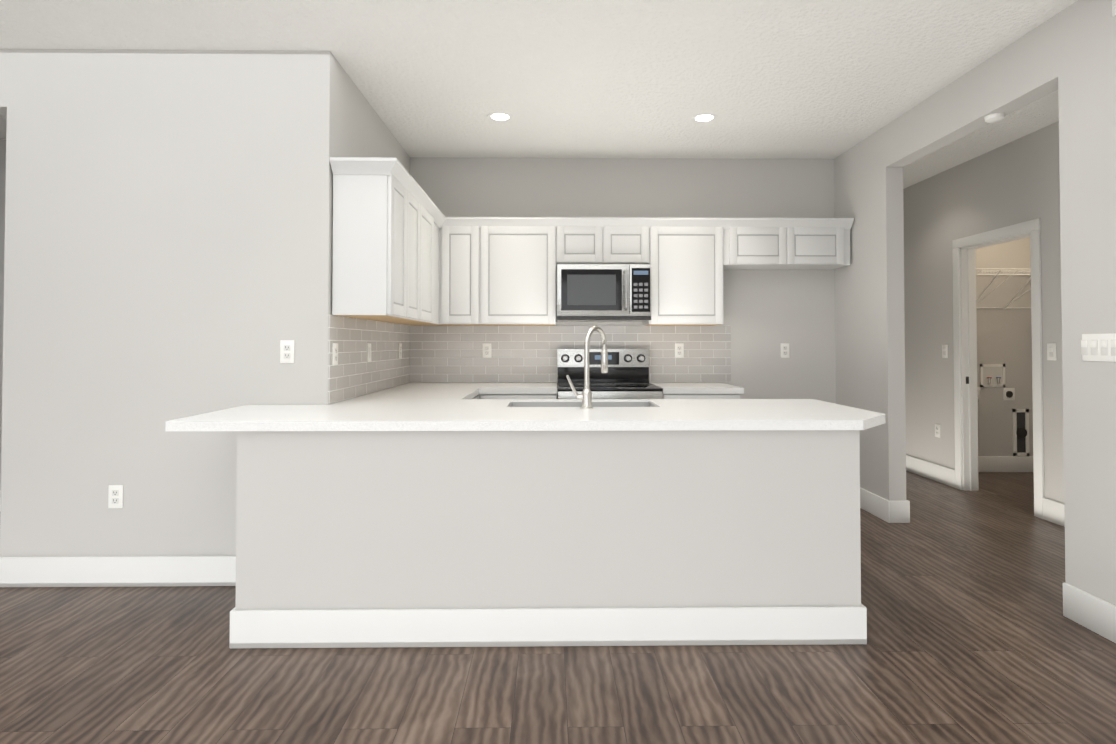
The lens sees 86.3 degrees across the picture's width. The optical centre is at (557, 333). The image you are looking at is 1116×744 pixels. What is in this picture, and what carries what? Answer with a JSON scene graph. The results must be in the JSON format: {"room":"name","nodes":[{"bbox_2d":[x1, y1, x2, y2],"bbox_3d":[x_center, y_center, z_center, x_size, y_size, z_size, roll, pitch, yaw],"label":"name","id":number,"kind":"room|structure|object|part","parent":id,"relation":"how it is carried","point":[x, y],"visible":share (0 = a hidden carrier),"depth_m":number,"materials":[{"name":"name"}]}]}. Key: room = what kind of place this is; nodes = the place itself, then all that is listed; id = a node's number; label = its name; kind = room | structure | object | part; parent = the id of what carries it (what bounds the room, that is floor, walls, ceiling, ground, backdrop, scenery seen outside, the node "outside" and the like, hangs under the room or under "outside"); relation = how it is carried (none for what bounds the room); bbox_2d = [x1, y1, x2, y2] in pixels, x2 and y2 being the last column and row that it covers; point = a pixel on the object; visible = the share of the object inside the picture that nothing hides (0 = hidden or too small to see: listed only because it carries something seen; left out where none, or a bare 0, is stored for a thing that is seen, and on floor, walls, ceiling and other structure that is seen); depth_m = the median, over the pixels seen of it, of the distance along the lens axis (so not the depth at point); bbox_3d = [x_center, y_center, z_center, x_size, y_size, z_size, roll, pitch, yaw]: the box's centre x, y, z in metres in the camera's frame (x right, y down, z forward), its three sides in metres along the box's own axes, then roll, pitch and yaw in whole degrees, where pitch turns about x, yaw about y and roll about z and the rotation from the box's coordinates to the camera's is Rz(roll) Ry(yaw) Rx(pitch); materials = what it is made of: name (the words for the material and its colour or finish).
{"room":"kitchen","nodes":[
{"label":"kitchen","id":0,"kind":"room"},
{"bbox_2d":[0,139,5,490],"bbox_3d":[-3.722,-0.067,4.449,1.760,2.740,0.120,0,-1,-1],"label":"wall","id":1,"kind":"structure","parent":0,"point":[2,187],"depth_m":4.39,"materials":[{"name":"paint"}]},
{"bbox_2d":[0,49,7,115],"bbox_3d":[-3.704,-1.311,3.101,1.760,0.300,0.120,0,-1,-1],"label":"wall","id":2,"kind":"structure","parent":0,"point":[3,78],"depth_m":3.05,"materials":[{"name":"paint"}]},
{"bbox_2d":[0,49,409,556],"bbox_3d":[-2.014,-0.075,3.982,1.645,2.740,1.880,0,-1,-1],"label":"wall","id":3,"kind":"structure","parent":0,"point":[168,255],"depth_m":3.05,"materials":[{"name":"paint"}]},
{"bbox_2d":[108,485,122,507],"bbox_3d":[-2.244,0.828,3.019,0.072,0.117,0.008,0,-1,-1],"label":"outlet","id":4,"kind":"object","parent":3,"relation":"attached to","point":[115,496],"visible":1,"depth_m":3.02,"materials":[{"name":"white plastic"}]},
{"bbox_2d":[0,556,235,586],"bbox_3d":[-2.001,1.203,3.012,1.645,0.150,0.016,0,-1,-1],"label":"baseboard","id":5,"kind":"structure","parent":3,"relation":"attached to","point":[109,571],"depth_m":3.00,"materials":[{"name":"white wood"}]},
{"bbox_2d":[280,340,294,362],"bbox_3d":[-1.384,0.093,3.042,0.072,0.117,0.008,0,-1,-1],"label":"outlet","id":6,"kind":"object","parent":3,"relation":"attached to","point":[287,348],"visible":1,"depth_m":3.04,"materials":[{"name":"white plastic"}]},
{"bbox_2d":[328,315,411,403],"bbox_3d":[-1.187,0.149,3.922,0.008,0.458,1.740,0,-1,-1],"label":"tile backsplash","id":7,"kind":"structure","parent":3,"relation":"attached to","point":[353,376],"depth_m":3.64,"materials":[{"name":"beige tile"}]},
{"bbox_2d":[332,343,337,365],"bbox_3d":[-1.168,0.110,3.124,0.008,0.117,0.072,0,-1,-1],"label":"outlet","id":8,"kind":"object","parent":7,"relation":"attached to","point":[335,354],"visible":1,"depth_m":3.12,"materials":[{"name":"white plastic"}]},
{"bbox_2d":[367,343,370,361],"bbox_3d":[-1.174,0.120,3.709,0.010,0.117,0.072,0,-1,-1],"label":"light switch","id":9,"kind":"object","parent":7,"relation":"attached to","point":[368,352],"visible":1,"depth_m":3.69,"materials":[{"name":"white plastic"}]},
{"bbox_2d":[399,343,401,358],"bbox_3d":[-1.185,0.133,4.479,0.008,0.117,0.072,0,-1,-1],"label":"outlet","id":10,"kind":"object","parent":7,"relation":"attached to","point":[400,350],"visible":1,"depth_m":4.47,"materials":[{"name":"white plastic"}]},
{"bbox_2d":[332,169,413,320],"bbox_3d":[-1.023,-0.467,3.294,0.300,0.750,0.406,0,-1,-1],"label":"upper cabinet","id":11,"kind":"object","parent":3,"relation":"attached to","point":[406,251],"depth_m":3.09,"materials":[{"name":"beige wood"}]},
{"bbox_2d":[380,193,425,324],"bbox_3d":[-1.027,-0.462,3.613,0.300,0.750,0.469,0,-1,-1],"label":"upper cabinet","id":12,"kind":"object","parent":3,"relation":"attached to","point":[419,205],"depth_m":3.80,"materials":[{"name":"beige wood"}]},
{"bbox_2d":[426,205,433,324],"bbox_3d":[-1.031,-0.456,3.971,0.300,0.750,0.499,0,-1,-1],"label":"upper cabinet","id":13,"kind":"object","parent":3,"relation":"attached to","point":[429,212],"depth_m":4.10,"materials":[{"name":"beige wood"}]},
{"bbox_2d":[411,213,457,325],"bbox_3d":[-1.007,-0.447,4.488,0.362,0.750,0.647,0,-1,-1],"label":"upper cabinet","id":14,"kind":"object","parent":3,"relation":"attached to","point":[441,226],"depth_m":4.51,"materials":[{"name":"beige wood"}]},
{"bbox_2d":[0,0,1077,188],"bbox_3d":[0.034,-1.535,1.713,9.440,0.100,9.740,0,-1,-1],"label":"ceiling","id":15,"kind":"structure","parent":0,"point":[797,79],"depth_m":3.16,"materials":[{"name":"white paint"}]},
{"bbox_2d":[487,111,512,121],"bbox_3d":[-0.385,-1.443,3.966,0.176,0.006,0.176,0,-1,-1],"label":"recessed light","id":16,"kind":"object","parent":15,"relation":"in","point":[498,116],"visible":1,"depth_m":3.96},
{"bbox_2d":[691,112,717,122],"bbox_3d":[0.980,-1.442,3.984,0.176,0.006,0.176,0,-1,-1],"label":"recessed light","id":17,"kind":"object","parent":15,"relation":"in","point":[706,117],"visible":1,"depth_m":3.98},
{"bbox_2d":[0,471,1115,743],"bbox_3d":[0.034,1.285,1.664,9.440,0.060,9.740,0,-1,-1],"label":"floor","id":18,"kind":"structure","parent":0,"point":[976,635],"depth_m":2.21,"materials":[{"name":"wood"}]},
{"bbox_2d":[245,433,428,636],"bbox_3d":[-0.923,0.838,2.790,0.775,0.872,0.496,0,-1,-1],"label":"panel","id":19,"kind":"object","parent":18,"relation":"on","point":[337,524],"depth_m":2.42,"materials":[{"name":"paint"}]},
{"bbox_2d":[165,405,884,432],"bbox_3d":[-0.065,0.381,2.733,3.030,0.044,0.648,0,-1,-1],"label":"countertop","id":20,"kind":"structure","parent":19,"relation":"on","point":[246,418],"depth_m":2.45,"materials":[{"name":"white stone"}]},
{"bbox_2d":[509,401,652,404],"bbox_3d":[0.125,0.491,3.104,0.780,0.235,0.350,0,-1,-1],"label":"sink","id":21,"kind":"object","parent":20,"relation":"in","point":[510,402],"depth_m":3.27,"materials":[{"name":"silver metal"}]},
{"bbox_3d":[-0.032,1.194,2.477,2.582,0.150,0.136,0,-1,-1],"label":"baseboard trim","id":22,"kind":"part","parent":19,"relation":"part of","materials":[{"name":"white wood"}]},
{"bbox_2d":[329,399,836,404],"bbox_3d":[0.132,0.388,3.146,2.625,0.044,0.410,0,-1,-1],"label":"countertop","id":23,"kind":"structure","parent":19,"relation":"on","point":[349,401],"depth_m":3.21,"materials":[{"name":"white stone"}]},
{"bbox_2d":[565,325,607,408],"bbox_3d":[0.145,0.161,2.924,0.217,0.402,0.189,0,-1,-1],"label":"faucet","id":24,"kind":"object","parent":23,"relation":"on","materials":[{"name":"silver metal"}]},
{"bbox_2d":[429,433,496,636],"bbox_3d":[-0.409,0.841,2.932,0.257,0.872,0.768,0,-1,-1],"label":"panel","id":25,"kind":"object","parent":18,"relation":"on","point":[462,466],"depth_m":2.43,"materials":[{"name":"paint"}]},
{"bbox_2d":[472,394,479,398],"bbox_3d":[-0.867,0.859,3.978,0.630,0.872,0.332,0,-1,-1],"label":"panel","id":26,"kind":"object","parent":18,"relation":"on","point":[477,396],"depth_m":4.03,"materials":[{"name":"white wood"}]},
{"bbox_2d":[480,386,556,398],"bbox_3d":[-0.294,0.867,4.483,0.568,0.872,0.630,0,-1,-1],"label":"panel","id":27,"kind":"object","parent":18,"relation":"on","point":[482,396],"depth_m":4.18,"materials":[{"name":"white wood"}]},
{"bbox_2d":[352,382,483,398],"bbox_3d":[-0.868,0.402,4.069,0.630,0.040,1.458,0,-1,-1],"label":"countertop","id":28,"kind":"structure","parent":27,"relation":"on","point":[412,390],"depth_m":3.89,"materials":[{"name":"white stone"}]},
{"bbox_2d":[480,382,555,393],"bbox_3d":[-0.284,0.409,4.491,0.548,0.040,0.630,0,-1,-1],"label":"countertop","id":29,"kind":"structure","parent":27,"relation":"on","point":[489,387],"depth_m":4.18,"materials":[{"name":"white stone"}]},
{"bbox_2d":[497,433,588,636],"bbox_3d":[-0.081,0.841,2.937,0.400,0.872,0.768,0,-1,-1],"label":"panel","id":30,"kind":"object","parent":18,"relation":"on","point":[584,518],"depth_m":2.43,"materials":[{"name":"paint"}]},
{"bbox_2d":[557,349,662,398],"bbox_3d":[0.363,0.710,4.454,0.738,1.185,0.710,0,-1,-1],"label":"range","id":31,"kind":"object","parent":18,"relation":"on","point":[626,376],"visible":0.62,"depth_m":4.73,"materials":[{"name":"silver metal"}]},
{"bbox_2d":[589,433,684,636],"bbox_3d":[0.324,0.841,2.942,0.410,0.872,0.768,0,-1,-1],"label":"panel","id":32,"kind":"object","parent":18,"relation":"on","point":[637,480],"depth_m":2.44,"materials":[{"name":"paint"}]},
{"bbox_2d":[662,390,743,398],"bbox_3d":[1.011,0.868,4.500,0.554,0.872,0.630,0,-1,-1],"label":"panel","id":33,"kind":"object","parent":18,"relation":"on","point":[667,394],"depth_m":4.19,"materials":[{"name":"white wood"}]},
{"bbox_2d":[649,382,743,389],"bbox_3d":[1.021,0.410,4.508,0.574,0.040,0.630,0,-1,-1],"label":"countertop","id":34,"kind":"structure","parent":33,"relation":"on","point":[665,385],"depth_m":4.34,"materials":[{"name":"white stone"}]},
{"bbox_2d":[685,433,768,632],"bbox_3d":[0.704,0.841,2.947,0.350,0.872,0.768,0,-1,-1],"label":"panel","id":35,"kind":"object","parent":18,"relation":"on","point":[727,474],"depth_m":2.44,"materials":[{"name":"paint"}]},
{"bbox_2d":[769,429,852,632],"bbox_3d":[1.058,0.841,2.951,0.358,0.872,0.768,0,-1,-1],"label":"panel","id":36,"kind":"object","parent":18,"relation":"on","point":[811,546],"depth_m":2.45,"materials":[{"name":"paint"}]},
{"bbox_2d":[409,157,835,403],"bbox_3d":[0.530,-0.060,4.894,3.465,2.740,0.120,0,-1,-1],"label":"wall","id":37,"kind":"structure","parent":0,"point":[767,313],"depth_m":4.85,"materials":[{"name":"paint"}]},
{"bbox_2d":[450,221,493,325],"bbox_3d":[-0.721,-0.444,4.665,0.378,0.750,0.300,0,-1,-1],"label":"upper cabinet","id":38,"kind":"object","parent":37,"relation":"attached to","point":[469,241],"depth_m":4.52,"materials":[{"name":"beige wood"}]},
{"bbox_2d":[490,225,557,325],"bbox_3d":[-0.338,-0.444,4.670,0.648,0.750,0.300,0,-1,-1],"label":"upper cabinet","id":39,"kind":"object","parent":37,"relation":"attached to","point":[523,258],"depth_m":4.52,"materials":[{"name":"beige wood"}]},
{"bbox_2d":[412,325,730,381],"bbox_3d":[0.101,0.164,4.821,2.605,0.458,0.008,0,-1,-1],"label":"tile backsplash","id":40,"kind":"structure","parent":37,"relation":"attached to","point":[454,353],"depth_m":4.81,"materials":[{"name":"beige tile"}]},
{"bbox_2d":[482,343,490,357],"bbox_3d":[-0.574,0.139,4.804,0.072,0.117,0.008,0,-1,-1],"label":"electrical outlet","id":41,"kind":"object","parent":40,"relation":"attached to","point":[486,350],"visible":1,"depth_m":4.80,"materials":[{"name":"white plastic"}]},
{"bbox_2d":[675,343,683,357],"bbox_3d":[0.983,0.139,4.825,0.072,0.117,0.008,0,-1,-1],"label":"electrical outlet","id":42,"kind":"object","parent":40,"relation":"attached to","point":[679,350],"visible":1,"depth_m":4.82,"materials":[{"name":"white plastic"}]},
{"bbox_2d":[558,225,613,263],"bbox_3d":[0.193,-0.677,4.681,0.414,0.283,0.300,0,-1,-1],"label":"upper cabinet","id":43,"kind":"object","parent":37,"relation":"attached to","point":[577,244],"depth_m":4.53,"materials":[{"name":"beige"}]},
{"bbox_2d":[556,264,650,321],"bbox_3d":[0.341,-0.305,4.598,0.701,0.416,0.456,0,-1,-1],"label":"microwave","id":44,"kind":"object","parent":43,"relation":"attached to","point":[603,292],"visible":1,"depth_m":4.41,"materials":[{"name":"silver metal"}]},
{"bbox_2d":[614,225,649,263],"bbox_3d":[0.488,-0.677,4.684,0.412,0.283,0.300,0,-1,-1],"label":"upper cabinet","id":45,"kind":"object","parent":37,"relation":"attached to","point":[631,242],"depth_m":4.54,"materials":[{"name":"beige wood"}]},
{"bbox_2d":[643,225,725,325],"bbox_3d":[0.980,-0.443,4.687,0.572,0.750,0.300,0,-1,-1],"label":"upper cabinet","id":46,"kind":"object","parent":37,"relation":"attached to","point":[688,262],"depth_m":4.54,"materials":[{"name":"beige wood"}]},
{"bbox_2d":[726,225,797,269],"bbox_3d":[1.536,-0.671,4.702,0.542,0.295,0.308,0,-1,-1],"label":"upper cabinet","id":47,"kind":"object","parent":37,"relation":"attached to","point":[748,247],"depth_m":4.55,"materials":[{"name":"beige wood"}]},
{"bbox_2d":[781,343,789,357],"bbox_3d":[1.848,0.139,4.844,0.072,0.117,0.008,0,-1,-1],"label":"outlet","id":48,"kind":"object","parent":37,"relation":"attached to","point":[784,350],"visible":1,"depth_m":4.84,"materials":[{"name":"white plastic"}]},
{"bbox_2d":[782,225,851,269],"bbox_3d":[1.967,-0.671,4.708,0.556,0.295,0.308,0,-1,-1],"label":"upper cabinet","id":49,"kind":"object","parent":37,"relation":"attached to","point":[820,247],"depth_m":4.56,"materials":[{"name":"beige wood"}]},
{"bbox_3d":[0.539,-0.851,3.814,3.435,0.075,1.492,0,-1,-1],"label":"crown","id":50,"kind":"part","parent":49,"relation":"part of","materials":[{"name":"white wood"}]},
{"bbox_2d":[834,0,1115,605],"bbox_3d":[2.364,-0.115,1.659,0.120,2.740,9.620,0,-1,-1],"label":"wall","id":51,"kind":"structure","parent":0,"point":[1087,85],"depth_m":2.74,"materials":[{"name":"paint"}]},
{"bbox_2d":[860,487,889,522],"bbox_3d":[2.260,1.228,4.452,0.016,0.150,0.766,0,-1,-1],"label":"baseboard","id":52,"kind":"structure","parent":51,"relation":"attached to","point":[875,505],"depth_m":4.23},
{"bbox_2d":[890,501,909,522],"bbox_3d":[2.341,1.221,4.078,0.136,0.150,0.016,0,-1,-1],"label":"baseboard","id":53,"kind":"structure","parent":51,"relation":"attached to","point":[899,511],"depth_m":4.07,"materials":[{"name":"white wood"}]},
{"bbox_2d":[984,113,1004,122],"bbox_3d":[2.345,-1.155,3.196,0.090,0.028,0.090,0,-1,-1],"label":"smoke detector","id":54,"kind":"object","parent":51,"relation":"attached to","point":[994,117],"visible":1,"depth_m":3.17,"materials":[{"name":"white plastic"}]},
{"bbox_2d":[1063,583,1115,642],"bbox_3d":[2.320,1.148,-0.184,0.016,0.150,5.740,0,-1,-1],"label":"baseboard","id":55,"kind":"structure","parent":51,"relation":"attached to","point":[1095,614],"depth_m":2.54,"materials":[{"name":"white wood"}]},
{"bbox_2d":[1081,333,1115,361],"bbox_3d":[2.288,0.059,2.515,0.010,0.117,0.171,0,-1,-1],"label":"light switch","id":56,"kind":"object","parent":51,"relation":"attached to","point":[1098,347],"visible":1,"depth_m":2.51,"materials":[{"name":"white plastic"}]},
{"bbox_2d":[1112,0,1115,16],"bbox_3d":[2.291,-1.379,2.313,0.010,0.140,0.288,0,-1,-1],"label":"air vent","id":57,"kind":"object","parent":51,"relation":"in","point":[1113,8],"visible":1,"depth_m":2.45,"materials":[{"name":"white"}]},
{"bbox_2d":[903,121,1063,503],"bbox_3d":[3.464,-0.075,3.982,0.120,2.740,5.000,0,-1,-1],"label":"wall","id":58,"kind":"structure","parent":0,"point":[931,219],"depth_m":5.05,"materials":[{"name":"paint"}]},
{"bbox_2d":[906,455,954,487],"bbox_3d":[3.373,1.250,5.759,0.016,0.150,1.400,0,-1,-1],"label":"baseboard","id":59,"kind":"structure","parent":58,"relation":"attached to","point":[935,472],"depth_m":5.37,"materials":[{"name":"white wood"}]},
{"bbox_2d":[935,424,940,437],"bbox_3d":[3.383,0.867,5.306,0.008,0.117,0.072,0,-1,-1],"label":"outlet","id":60,"kind":"object","parent":58,"relation":"attached to","point":[937,430],"visible":1,"depth_m":5.30,"materials":[{"name":"white plastic"}]},
{"bbox_2d":[942,345,947,357],"bbox_3d":[3.383,0.156,5.208,0.010,0.117,0.072,0,-1,-1],"label":"light switch","id":61,"kind":"object","parent":58,"relation":"attached to","point":[944,351],"visible":1,"depth_m":5.20,"materials":[{"name":"white plastic"}]},
{"bbox_2d":[952,218,1043,518],"bbox_3d":[3.455,0.251,4.627,0.152,2.110,0.900,0,-1,-1],"label":"door frame","id":62,"kind":"structure","parent":58,"relation":"attached to","point":[965,364],"depth_m":4.98,"materials":[{"name":"white wood"}]},
{"bbox_2d":[1047,343,1056,359],"bbox_3d":[3.398,0.127,4.098,0.010,0.117,0.072,0,-1,-1],"label":"light switch","id":63,"kind":"object","parent":58,"relation":"attached to","point":[1051,351],"visible":1,"depth_m":4.09,"materials":[{"name":"white plastic"}]},
{"bbox_2d":[1043,498,1064,526],"bbox_3d":[3.411,1.200,2.810,0.016,0.150,2.700,0,-1,-1],"label":"baseboard","id":64,"kind":"structure","parent":58,"relation":"attached to","point":[1053,511],"depth_m":4.07,"materials":[{"name":"white wood"}]},
{"bbox_2d":[976,237,1032,455],"bbox_3d":[4.041,-0.045,5.770,1.080,2.740,0.120,0,-1,-1],"label":"wall","id":65,"kind":"structure","parent":0,"point":[1004,336],"depth_m":5.71,"materials":[{"name":"paint"}]},
{"bbox_2d":[977,387,979,399],"bbox_3d":[4.002,0.574,5.694,0.072,0.117,0.008,0,-1,-1],"label":"electrical outlet","id":66,"kind":"object","parent":65,"relation":"attached to","point":[978,393],"visible":0.42,"depth_m":5.69,"materials":[{"name":"white plastic"}]},
{"bbox_2d":[980,364,1004,386],"bbox_3d":[4.162,0.404,5.688,0.240,0.220,0.030,0,-1,-1],"label":"washer outlet box","id":67,"kind":"object","parent":65,"relation":"attached to","point":[992,375],"visible":1,"depth_m":5.70,"materials":[{"name":"white plastic"}]},
{"bbox_2d":[976,268,1030,308],"bbox_3d":[4.045,-0.405,5.508,1.060,0.342,0.414,0,-1,-1],"label":"wire closet shelf","id":68,"kind":"object","parent":65,"relation":"attached to","point":[997,272],"visible":0.42,"depth_m":5.50,"materials":[{"name":"white metal"}]},
{"bbox_2d":[978,456,1033,471],"bbox_3d":[4.042,1.249,5.680,1.080,0.150,0.016,0,-1,-1],"label":"baseboard","id":69,"kind":"structure","parent":65,"relation":"attached to","point":[1005,463],"depth_m":5.67,"materials":[{"name":"white wood"}]},
{"bbox_2d":[1003,388,1014,399],"bbox_3d":[4.317,0.582,5.695,0.110,0.115,0.014,0,-1,-1],"label":"electrical outlet","id":70,"kind":"object","parent":65,"relation":"attached to","point":[1008,393],"visible":1,"depth_m":5.69,"materials":[{"name":"white plastic"}]},
{"bbox_2d":[1012,409,1029,455],"bbox_3d":[4.427,0.947,5.688,0.150,0.445,0.020,0,-1,-1],"label":"dryer vent box","id":71,"kind":"object","parent":65,"relation":"attached to","point":[1020,432],"visible":1,"depth_m":5.69,"materials":[{"name":"white plastic"}]}
]}

